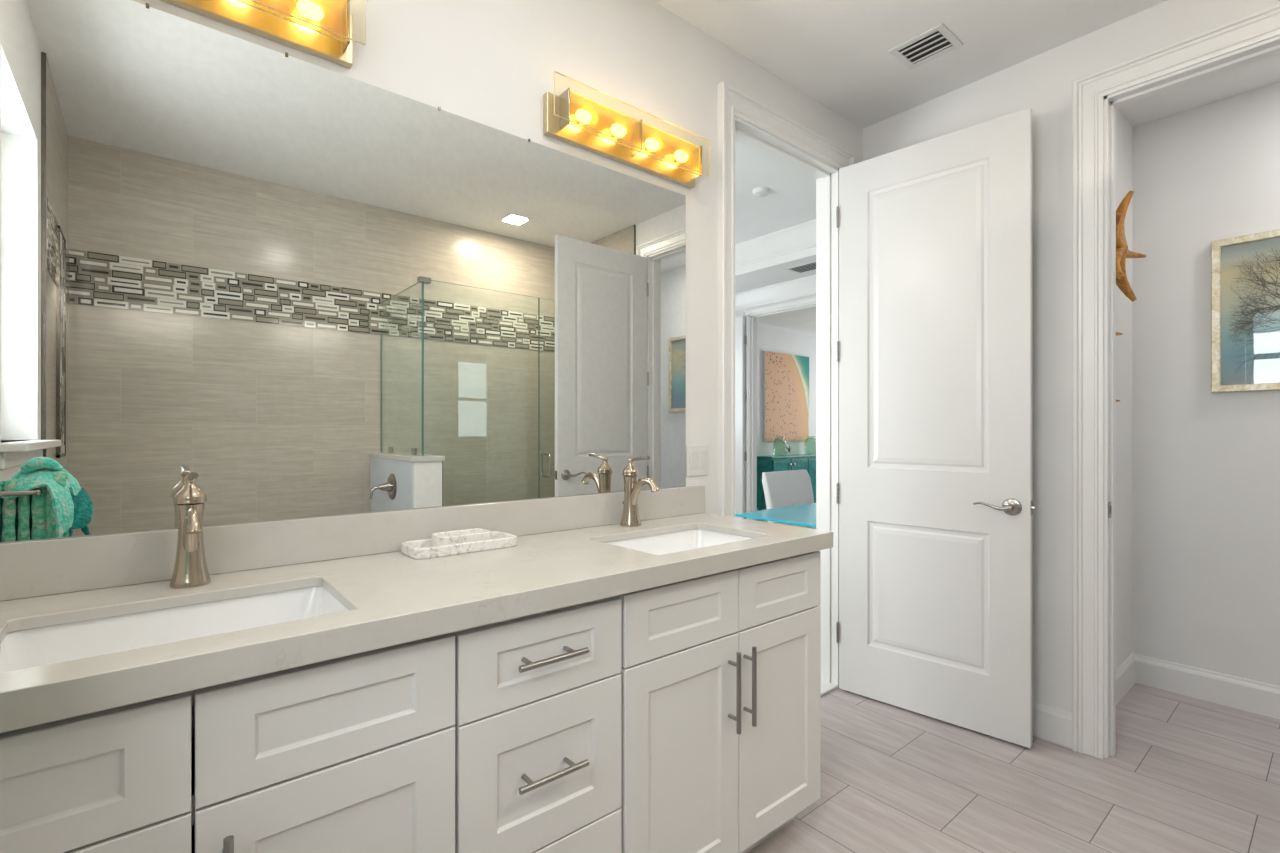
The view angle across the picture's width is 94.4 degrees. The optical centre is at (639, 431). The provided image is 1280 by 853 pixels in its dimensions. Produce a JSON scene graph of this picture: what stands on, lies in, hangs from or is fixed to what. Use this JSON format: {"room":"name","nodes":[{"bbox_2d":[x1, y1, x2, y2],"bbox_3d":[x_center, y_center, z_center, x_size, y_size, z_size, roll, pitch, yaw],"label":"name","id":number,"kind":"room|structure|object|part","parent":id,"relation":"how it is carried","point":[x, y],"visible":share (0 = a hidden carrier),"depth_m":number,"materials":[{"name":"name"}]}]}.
{"room":"bathroom","nodes":[
{"label":"bathroom","id":0,"kind":"room"},
{"bbox_2d":[3,0,861,542],"bbox_3d":[-0.141,-0.143,1.995,3.383,2.725,0.115,0,0,-40],"label":"wall","id":1,"kind":"structure","parent":0,"point":[492,63],"depth_m":1.93,"materials":[{"name":"paint"}]},
{"bbox_2d":[161,0,365,68],"bbox_3d":[-0.921,-0.959,1.216,0.650,0.149,0.086,0,0,-40],"label":"vanity light","id":2,"kind":"object","parent":1,"relation":"attached to","point":[317,28],"visible":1,"depth_m":1.34,"materials":[{"name":"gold metal"}]},
{"bbox_3d":[-0.896,-0.954,1.203,0.554,0.100,0.006,0,0,-40],"label":"amber panel","id":3,"kind":"part","parent":2,"relation":"part of","materials":[{"name":"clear glass"}]},
{"bbox_3d":[-0.895,-0.970,1.185,0.650,0.126,0.006,0,0,-40],"label":"glass panel","id":4,"kind":"part","parent":2,"relation":"part of","materials":[{"name":"glass"}]},
{"bbox_3d":[-0.751,-0.959,1.351,0.052,0.036,0.036,0,0,-40],"label":"bulb","id":5,"kind":"part","parent":2,"relation":"part of","materials":[{"name":"white"}]},
{"bbox_2d":[0,0,685,542],"bbox_3d":[-0.540,-0.332,1.582,1.836,1.067,0.008,0,0,-40],"label":"wall mirror","id":6,"kind":"object","parent":1,"relation":"attached to","point":[299,288],"visible":1,"depth_m":1.36,"materials":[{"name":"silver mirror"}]},
{"bbox_2d":[0,485,704,600],"bbox_3d":[-0.504,0.254,1.605,1.924,0.102,0.020,0,0,-40],"label":"backsplash","id":7,"kind":"structure","parent":1,"relation":"attached to","point":[32,568],"depth_m":1.35,"materials":[{"name":"stone"}]},
{"bbox_2d":[543,71,709,187],"bbox_3d":[-0.025,-0.971,1.960,0.650,0.149,0.086,0,0,-40],"label":"vanity light","id":8,"kind":"object","parent":1,"relation":"attached to","point":[564,120],"visible":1,"depth_m":1.93,"materials":[{"name":"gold metal"}]},
{"bbox_3d":[-0.174,-0.971,1.830,0.052,0.036,0.036,0,0,-40],"label":"bulb","id":9,"kind":"part","parent":8,"relation":"part of","materials":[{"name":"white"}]},
{"bbox_3d":[-0.070,-0.971,1.916,0.052,0.036,0.036,0,0,-40],"label":"bulb","id":10,"kind":"part","parent":8,"relation":"part of","materials":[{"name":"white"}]},
{"bbox_3d":[0.000,-0.966,1.948,0.554,0.100,0.006,0,0,-40],"label":"amber panel","id":11,"kind":"part","parent":8,"relation":"part of","materials":[{"name":"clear glass"}]},
{"bbox_3d":[0.041,-0.971,2.009,0.052,0.036,0.036,0,0,-40],"label":"bulb","id":12,"kind":"part","parent":8,"relation":"part of","materials":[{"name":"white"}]},
{"bbox_3d":[0.145,-0.971,2.095,0.052,0.036,0.036,0,0,-40],"label":"bulb","id":13,"kind":"part","parent":8,"relation":"part of","materials":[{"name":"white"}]},
{"bbox_2d":[686,445,707,476],"bbox_3d":[0.215,0.109,2.208,0.114,0.116,0.011,0,0,-40],"label":"light switch","id":14,"kind":"object","parent":1,"relation":"attached to","point":[696,455],"visible":1,"depth_m":2.20,"materials":[{"name":"white plastic"}]},
{"bbox_2d":[718,81,854,516],"bbox_3d":[0.669,-0.059,2.572,0.935,2.556,0.031,0,0,-40],"label":"trim","id":15,"kind":"structure","parent":1,"relation":"attached to","point":[732,102],"depth_m":2.31,"materials":[{"name":"wood"}]},
{"bbox_2d":[735,117,838,684],"bbox_3d":[0.622,-0.017,2.628,0.766,2.471,0.117,0,0,-40],"label":"trim","id":16,"kind":"structure","parent":1,"relation":"attached to","point":[827,176],"depth_m":2.84,"materials":[{"name":"wood"}]},
{"bbox_2d":[816,179,816,528],"bbox_3d":[0.575,-0.067,2.685,0.968,2.572,0.031,0,0,-40],"label":"trim","id":17,"kind":"structure","parent":1,"relation":"attached to","point":[816,179],"depth_m":2.92,"materials":[{"name":"wood"}]},
{"bbox_2d":[821,679,838,695],"bbox_3d":[0.622,1.213,2.628,0.764,0.012,0.123,0,0,-40],"label":"trim","id":18,"kind":"structure","parent":1,"relation":"attached to","point":[826,687],"depth_m":2.80,"materials":[{"name":"wood"}]},
{"bbox_2d":[836,108,1034,747],"bbox_3d":[1.222,-0.012,2.532,0.784,2.438,0.150,0,0,44],"label":"door","id":19,"kind":"structure","parent":1,"relation":"in","point":[934,345],"depth_m":2.48,"materials":[{"name":"wood"}]},
{"bbox_3d":[1.367,0.292,2.301,0.134,0.029,0.018,0,0,42],"label":"lever handle","id":20,"kind":"part","parent":19,"relation":"part of","materials":[{"name":"silver metal"}]},
{"bbox_2d":[735,295,815,316],"bbox_3d":[1.604,-0.146,6.066,0.120,2.730,3.918,0,0,-40],"label":"wall","id":21,"kind":"structure","parent":0,"point":[739,312],"depth_m":6.37,"materials":[{"name":"paint"}]},
{"bbox_2d":[735,316,745,518],"bbox_3d":[0.890,-0.023,6.748,0.063,2.460,0.790,0,0,-40],"label":"door","id":22,"kind":"structure","parent":21,"relation":"in","point":[740,338],"depth_m":6.46,"materials":[{"name":"wood"}]},
{"bbox_2d":[735,275,815,310],"bbox_3d":[1.707,-1.426,5.781,0.085,0.170,3.348,0,0,-40],"label":"trim","id":23,"kind":"structure","parent":21,"relation":"attached to","point":[805,286],"depth_m":6.13,"materials":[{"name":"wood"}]},
{"bbox_2d":[743,296,815,519],"bbox_3d":[1.542,-0.024,6.140,0.122,2.486,0.977,0,0,-40],"label":"trim","id":24,"kind":"structure","parent":21,"relation":"attached to","point":[752,318],"depth_m":6.48,"materials":[{"name":"wood"}]},
{"bbox_2d":[757,323,815,510],"bbox_3d":[2.128,-0.231,8.918,4.330,2.900,0.200,0,0,-40],"label":"wall","id":25,"kind":"structure","parent":0,"point":[770,338],"depth_m":8.82,"materials":[{"name":"paint"}]},
{"bbox_2d":[763,351,808,441],"bbox_3d":[2.183,-0.496,8.805,1.070,1.290,0.040,0,0,-40],"label":"print","id":26,"kind":"object","parent":25,"relation":"attached to","point":[785,376],"visible":1,"depth_m":8.75,"materials":[{"name":"paper"}]},
{"bbox_2d":[653,0,1279,333],"bbox_3d":[2.071,-1.681,4.451,10.125,0.400,7.000,0,0,-40],"label":"ceiling","id":27,"kind":"structure","parent":0,"point":[836,53],"depth_m":2.40,"materials":[{"name":"paint"}]},
{"bbox_2d":[753,187,769,196],"bbox_3d":[0.895,-1.760,4.384,0.124,0.041,0.124,0,0,-40],"label":"smoke detector","id":28,"kind":"object","parent":27,"relation":"attached to","point":[759,191],"visible":1,"depth_m":4.35,"materials":[{"name":"white plastic"}]},
{"bbox_2d":[735,219,815,268],"bbox_3d":[1.189,-1.681,5.388,0.085,0.200,2.130,0,0,-40],"label":"ceiling beam","id":29,"kind":"structure","parent":27,"relation":"attached to","point":[802,236],"depth_m":5.33,"materials":[{"name":"paint"}]},
{"bbox_2d":[784,261,815,273],"bbox_3d":[1.614,-1.505,5.397,0.260,0.011,0.540,0,0,-40],"label":"ceiling vent","id":30,"kind":"object","parent":27,"relation":"in","point":[811,266],"visible":0.49,"depth_m":5.50,"materials":[{"name":"metal"}]},
{"bbox_2d":[889,23,962,69],"bbox_3d":[1.120,-1.500,2.325,0.186,0.011,0.206,0,0,-40],"label":"ceiling vent","id":31,"kind":"object","parent":27,"relation":"in","point":[937,41],"visible":1,"depth_m":2.32,"materials":[{"name":"metal"}]},
{"bbox_2d":[748,683,1279,852],"bbox_3d":[1.169,1.269,1.201,4.583,0.100,2.780,0,0,-40],"label":"floor","id":32,"kind":"structure","parent":0,"point":[1185,774],"depth_m":2.05,"materials":[{"name":"tile"}]},
{"bbox_2d":[0,632,454,852],"bbox_3d":[-0.777,0.786,1.019,0.754,0.866,0.569,0,0,-40],"label":"vanity cabinet","id":33,"kind":"object","parent":32,"relation":"on","point":[355,753],"visible":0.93,"depth_m":0.88,"materials":[{"name":"paint"}]},
{"bbox_3d":[-0.773,0.825,0.716,0.369,0.582,0.019,0,0,-40],"label":"door","id":34,"kind":"part","parent":33,"relation":"part of","materials":[{"name":"paint"}]},
{"bbox_3d":[-0.582,0.670,0.837,0.012,0.205,0.039,0,0,-40],"label":"pull handle","id":35,"kind":"part","parent":33,"relation":"part of","materials":[{"name":"metal"}]},
{"bbox_3d":[-0.483,0.825,0.957,0.376,0.582,0.019,0,0,-40],"label":"door","id":36,"kind":"part","parent":33,"relation":"part of","materials":[{"name":"paint"}]},
{"bbox_2d":[453,595,620,852],"bbox_3d":[-0.340,0.786,1.382,0.380,0.866,0.569,0,0,-40],"label":"base cabinet","id":37,"kind":"object","parent":32,"relation":"on","point":[537,725],"visible":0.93,"depth_m":1.18,"materials":[{"name":"paint"}]},
{"bbox_2d":[0,513,832,732],"bbox_3d":[-0.332,0.329,1.398,1.924,0.048,0.558,0,0,-40],"label":"countertop","id":38,"kind":"structure","parent":37,"relation":"on","point":[390,598],"depth_m":1.10,"materials":[{"name":"stone"}]},
{"bbox_2d":[0,586,348,741],"bbox_3d":[-0.751,0.402,0.989,0.508,0.150,0.354,0,0,-40],"label":"sink","id":39,"kind":"object","parent":38,"relation":"in","point":[23,649],"visible":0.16,"depth_m":1.07,"materials":[{"name":"ceramic"}]},
{"bbox_2d":[169,472,210,588],"bbox_3d":[-0.863,0.191,1.143,0.067,0.228,0.175,0,0,-40],"label":"faucet","id":40,"kind":"object","parent":38,"relation":"on","point":[190,570],"visible":1,"depth_m":1.16,"materials":[{"name":"silver metal"}]},
{"bbox_3d":[-0.865,0.088,1.145,0.016,0.022,0.087,0,0,-40],"label":"lever handle","id":41,"kind":"part","parent":40,"relation":"part of","materials":[{"name":"silver metal"}]},
{"bbox_3d":[-0.853,0.190,1.130,0.028,0.093,0.143,0,0,-40],"label":"spout","id":42,"kind":"part","parent":40,"relation":"part of","materials":[{"name":"silver metal"}]},
{"bbox_2d":[401,531,516,558],"bbox_3d":[-0.463,0.292,1.533,0.273,0.026,0.126,0,0,-40],"label":"marble tray","id":43,"kind":"object","parent":38,"relation":"on","point":[415,549],"visible":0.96,"depth_m":1.49,"materials":[{"name":"white stone"}]},
{"bbox_2d":[432,528,491,546],"bbox_3d":[-0.463,0.280,1.541,0.138,0.034,0.082,0,0,-40],"label":"soap bar","id":44,"kind":"object","parent":43,"relation":"in","point":[475,534],"visible":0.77,"depth_m":1.52,"materials":[{"name":"white"}]},
{"bbox_2d":[620,456,658,526],"bbox_3d":[0.000,0.191,1.878,0.067,0.228,0.175,0,0,-40],"label":"faucet","id":45,"kind":"object","parent":38,"relation":"on","point":[633,485],"visible":1,"depth_m":1.89,"materials":[{"name":"silver metal"}]},
{"bbox_3d":[-0.002,0.088,1.880,0.016,0.022,0.087,0,0,-40],"label":"lever handle","id":46,"kind":"part","parent":45,"relation":"part of","materials":[{"name":"silver metal"}]},
{"bbox_3d":[0.010,0.190,1.866,0.028,0.093,0.143,0,0,-40],"label":"spout","id":47,"kind":"part","parent":45,"relation":"part of","materials":[{"name":"silver metal"}]},
{"bbox_2d":[605,529,752,554],"bbox_3d":[0.119,0.402,1.717,0.506,0.150,0.362,0,0,-40],"label":"sink","id":48,"kind":"object","parent":38,"relation":"in","point":[673,542],"visible":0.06,"depth_m":1.90,"materials":[{"name":"ceramic"}]},
{"bbox_3d":[-0.190,0.685,1.200,0.373,0.294,0.019,0,0,-40],"label":"drawer","id":49,"kind":"part","parent":37,"relation":"part of","materials":[{"name":"paint"}]},
{"bbox_3d":[-0.190,0.453,1.200,0.373,0.164,0.019,0,0,-40],"label":"drawer","id":50,"kind":"part","parent":37,"relation":"part of","materials":[{"name":"paint"}]},
{"bbox_3d":[-0.177,0.678,1.177,0.154,0.012,0.046,0,0,-40],"label":"pull handle","id":51,"kind":"part","parent":37,"relation":"part of","materials":[{"name":"metal"}]},
{"bbox_3d":[-0.177,0.449,1.177,0.154,0.012,0.046,0,0,-40],"label":"pull handle","id":52,"kind":"part","parent":37,"relation":"part of","materials":[{"name":"metal"}]},
{"bbox_3d":[-0.190,0.976,1.200,0.373,0.280,0.019,0,0,-40],"label":"drawer","id":53,"kind":"part","parent":37,"relation":"part of","materials":[{"name":"paint"}]},
{"bbox_2d":[618,551,820,852],"bbox_3d":[0.100,0.786,1.748,0.762,0.866,0.569,0,0,-40],"label":"vanity cabinet","id":54,"kind":"object","parent":32,"relation":"on","point":[720,673],"visible":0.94,"depth_m":1.52,"materials":[{"name":"paint"}]},
{"bbox_3d":[0.108,0.824,1.447,0.382,0.584,0.019,0,0,-40],"label":"door","id":55,"kind":"part","parent":54,"relation":"part of","materials":[{"name":"paint"}]},
{"bbox_3d":[0.243,0.668,1.522,0.012,0.205,0.039,0,0,-40],"label":"pull handle","id":56,"kind":"part","parent":54,"relation":"part of","materials":[{"name":"metal"}]},
{"bbox_3d":[0.290,0.668,1.561,0.012,0.205,0.039,0,0,-40],"label":"pull handle","id":57,"kind":"part","parent":54,"relation":"part of","materials":[{"name":"metal"}]},
{"bbox_3d":[0.400,0.824,1.690,0.373,0.584,0.019,0,0,-40],"label":"door","id":58,"kind":"part","parent":54,"relation":"part of","materials":[{"name":"paint"}]},
{"bbox_2d":[862,0,1279,711],"bbox_3d":[2.041,-0.143,1.926,0.115,2.725,2.780,0,0,-40],"label":"wall","id":59,"kind":"structure","parent":0,"point":[1042,83],"depth_m":2.33,"materials":[{"name":"paint"}]},
{"bbox_2d":[1032,700,1072,748],"bbox_3d":[1.384,1.151,2.615,0.015,0.136,0.880,0,0,-40],"label":"baseboard","id":60,"kind":"structure","parent":59,"relation":"attached to","point":[1050,723],"depth_m":2.32,"materials":[{"name":"wood"}]},
{"bbox_2d":[1109,502,1110,517],"bbox_3d":[1.755,0.294,2.213,0.026,0.060,0.002,0,0,-40],"label":"strike plate","id":61,"kind":"object","parent":59,"relation":"attached to","point":[1109,502],"visible":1,"depth_m":2.21,"materials":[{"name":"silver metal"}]},
{"bbox_2d":[1073,3,1279,758],"bbox_3d":[1.938,-0.059,1.935,0.031,2.556,0.871,0,0,-40],"label":"trim","id":62,"kind":"structure","parent":59,"relation":"attached to","point":[1089,91],"depth_m":2.23,"materials":[{"name":"wood"}]},
{"bbox_2d":[1104,35,1279,758],"bbox_3d":[1.994,-0.017,1.982,0.117,2.471,0.702,0,0,-40],"label":"trim","id":63,"kind":"structure","parent":59,"relation":"attached to","point":[1269,48],"depth_m":2.21,"materials":[{"name":"wood"}]},
{"bbox_2d":[1116,108,1131,668],"bbox_3d":[2.047,-0.131,2.663,0.836,2.700,0.100,0,0,-40],"label":"wall","id":64,"kind":"structure","parent":0,"point":[1123,128],"depth_m":2.79,"materials":[{"name":"paint"}]},
{"bbox_2d":[1116,653,1135,704],"bbox_3d":[2.084,1.151,2.618,0.836,0.136,0.015,0,0,-40],"label":"baseboard","id":65,"kind":"structure","parent":64,"relation":"attached to","point":[1126,672],"depth_m":2.76,"materials":[{"name":"wood"}]},
{"bbox_2d":[1116,191,1145,301],"bbox_3d":[2.138,-0.814,2.633,0.468,0.479,0.094,0,0,-40],"label":"starfish","id":66,"kind":"object","parent":64,"relation":"attached to","point":[1122,251],"visible":0.7,"depth_m":2.61,"materials":[{"name":"brown wood"}]},
{"bbox_2d":[1132,82,1279,685],"bbox_3d":[3.043,-0.131,2.196,0.100,2.700,2.090,0,0,-40],"label":"wall","id":67,"kind":"structure","parent":0,"point":[1206,464],"depth_m":2.71,"materials":[{"name":"paint"}]},
{"bbox_2d":[1133,653,1279,719],"bbox_3d":[3.031,1.151,2.121,0.015,0.136,1.990,0,0,-40],"label":"baseboard","id":68,"kind":"structure","parent":67,"relation":"attached to","point":[1244,694],"depth_m":2.67,"materials":[{"name":"wood"}]},
{"bbox_2d":[1211,229,1279,392],"bbox_3d":[2.978,-0.511,2.169,0.034,0.676,1.285,0,0,-40],"label":"framed print","id":69,"kind":"object","parent":67,"relation":"attached to","point":[1245,270],"visible":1,"depth_m":2.58,"materials":[{"name":"multicoloured paper"}]},
{"bbox_3d":[1.481,1.269,5.964,9.900,0.100,3.918,0,0,-40],"label":"floor","id":70,"kind":"structure","parent":0,"visible":0},
{"bbox_2d":[735,503,815,528],"bbox_3d":[1.355,0.844,3.698,1.690,0.750,0.533,0,0,-40],"label":"desk","id":71,"kind":"object","parent":70,"relation":"on","point":[803,515],"visible":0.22,"depth_m":3.33,"materials":[{"name":"teal glass"}]},
{"bbox_2d":[757,454,815,510],"bbox_3d":[2.382,0.786,8.776,1.720,0.864,0.323,0,0,-40],"label":"sideboard","id":72,"kind":"object","parent":70,"relation":"on","point":[773,463],"visible":0.45,"depth_m":8.34,"materials":[{"name":"teal paint"}]},
{"bbox_2d":[773,438,790,452],"bbox_3d":[2.018,0.216,8.470,0.226,0.274,0.215,0,0,-40],"label":"glass jar","id":73,"kind":"object","parent":72,"relation":"on","point":[778,438],"visible":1,"depth_m":8.39,"materials":[{"name":"glass"}]},
{"bbox_3d":[1.985,0.727,8.288,0.395,0.645,0.014,0,0,-40],"label":"door","id":74,"kind":"part","parent":72,"relation":"part of","materials":[{"name":"teal paint"}]},
{"bbox_3d":[2.300,0.727,8.550,0.395,0.645,0.014,0,0,-40],"label":"door","id":75,"kind":"part","parent":72,"relation":"part of","materials":[{"name":"teal paint"}]},
{"bbox_3d":[2.615,0.727,8.812,0.395,0.645,0.014,0,0,-40],"label":"door","id":76,"kind":"part","parent":72,"relation":"part of","materials":[{"name":"teal paint"}]},
{"bbox_2d":[762,470,813,528],"bbox_3d":[1.235,0.755,4.155,0.542,0.923,0.554,0,0,-40],"label":"desk chair","id":77,"kind":"object","parent":70,"relation":"on","point":[792,487],"visible":0.33,"depth_m":4.29,"materials":[{"name":"white fabric"}]}
]}

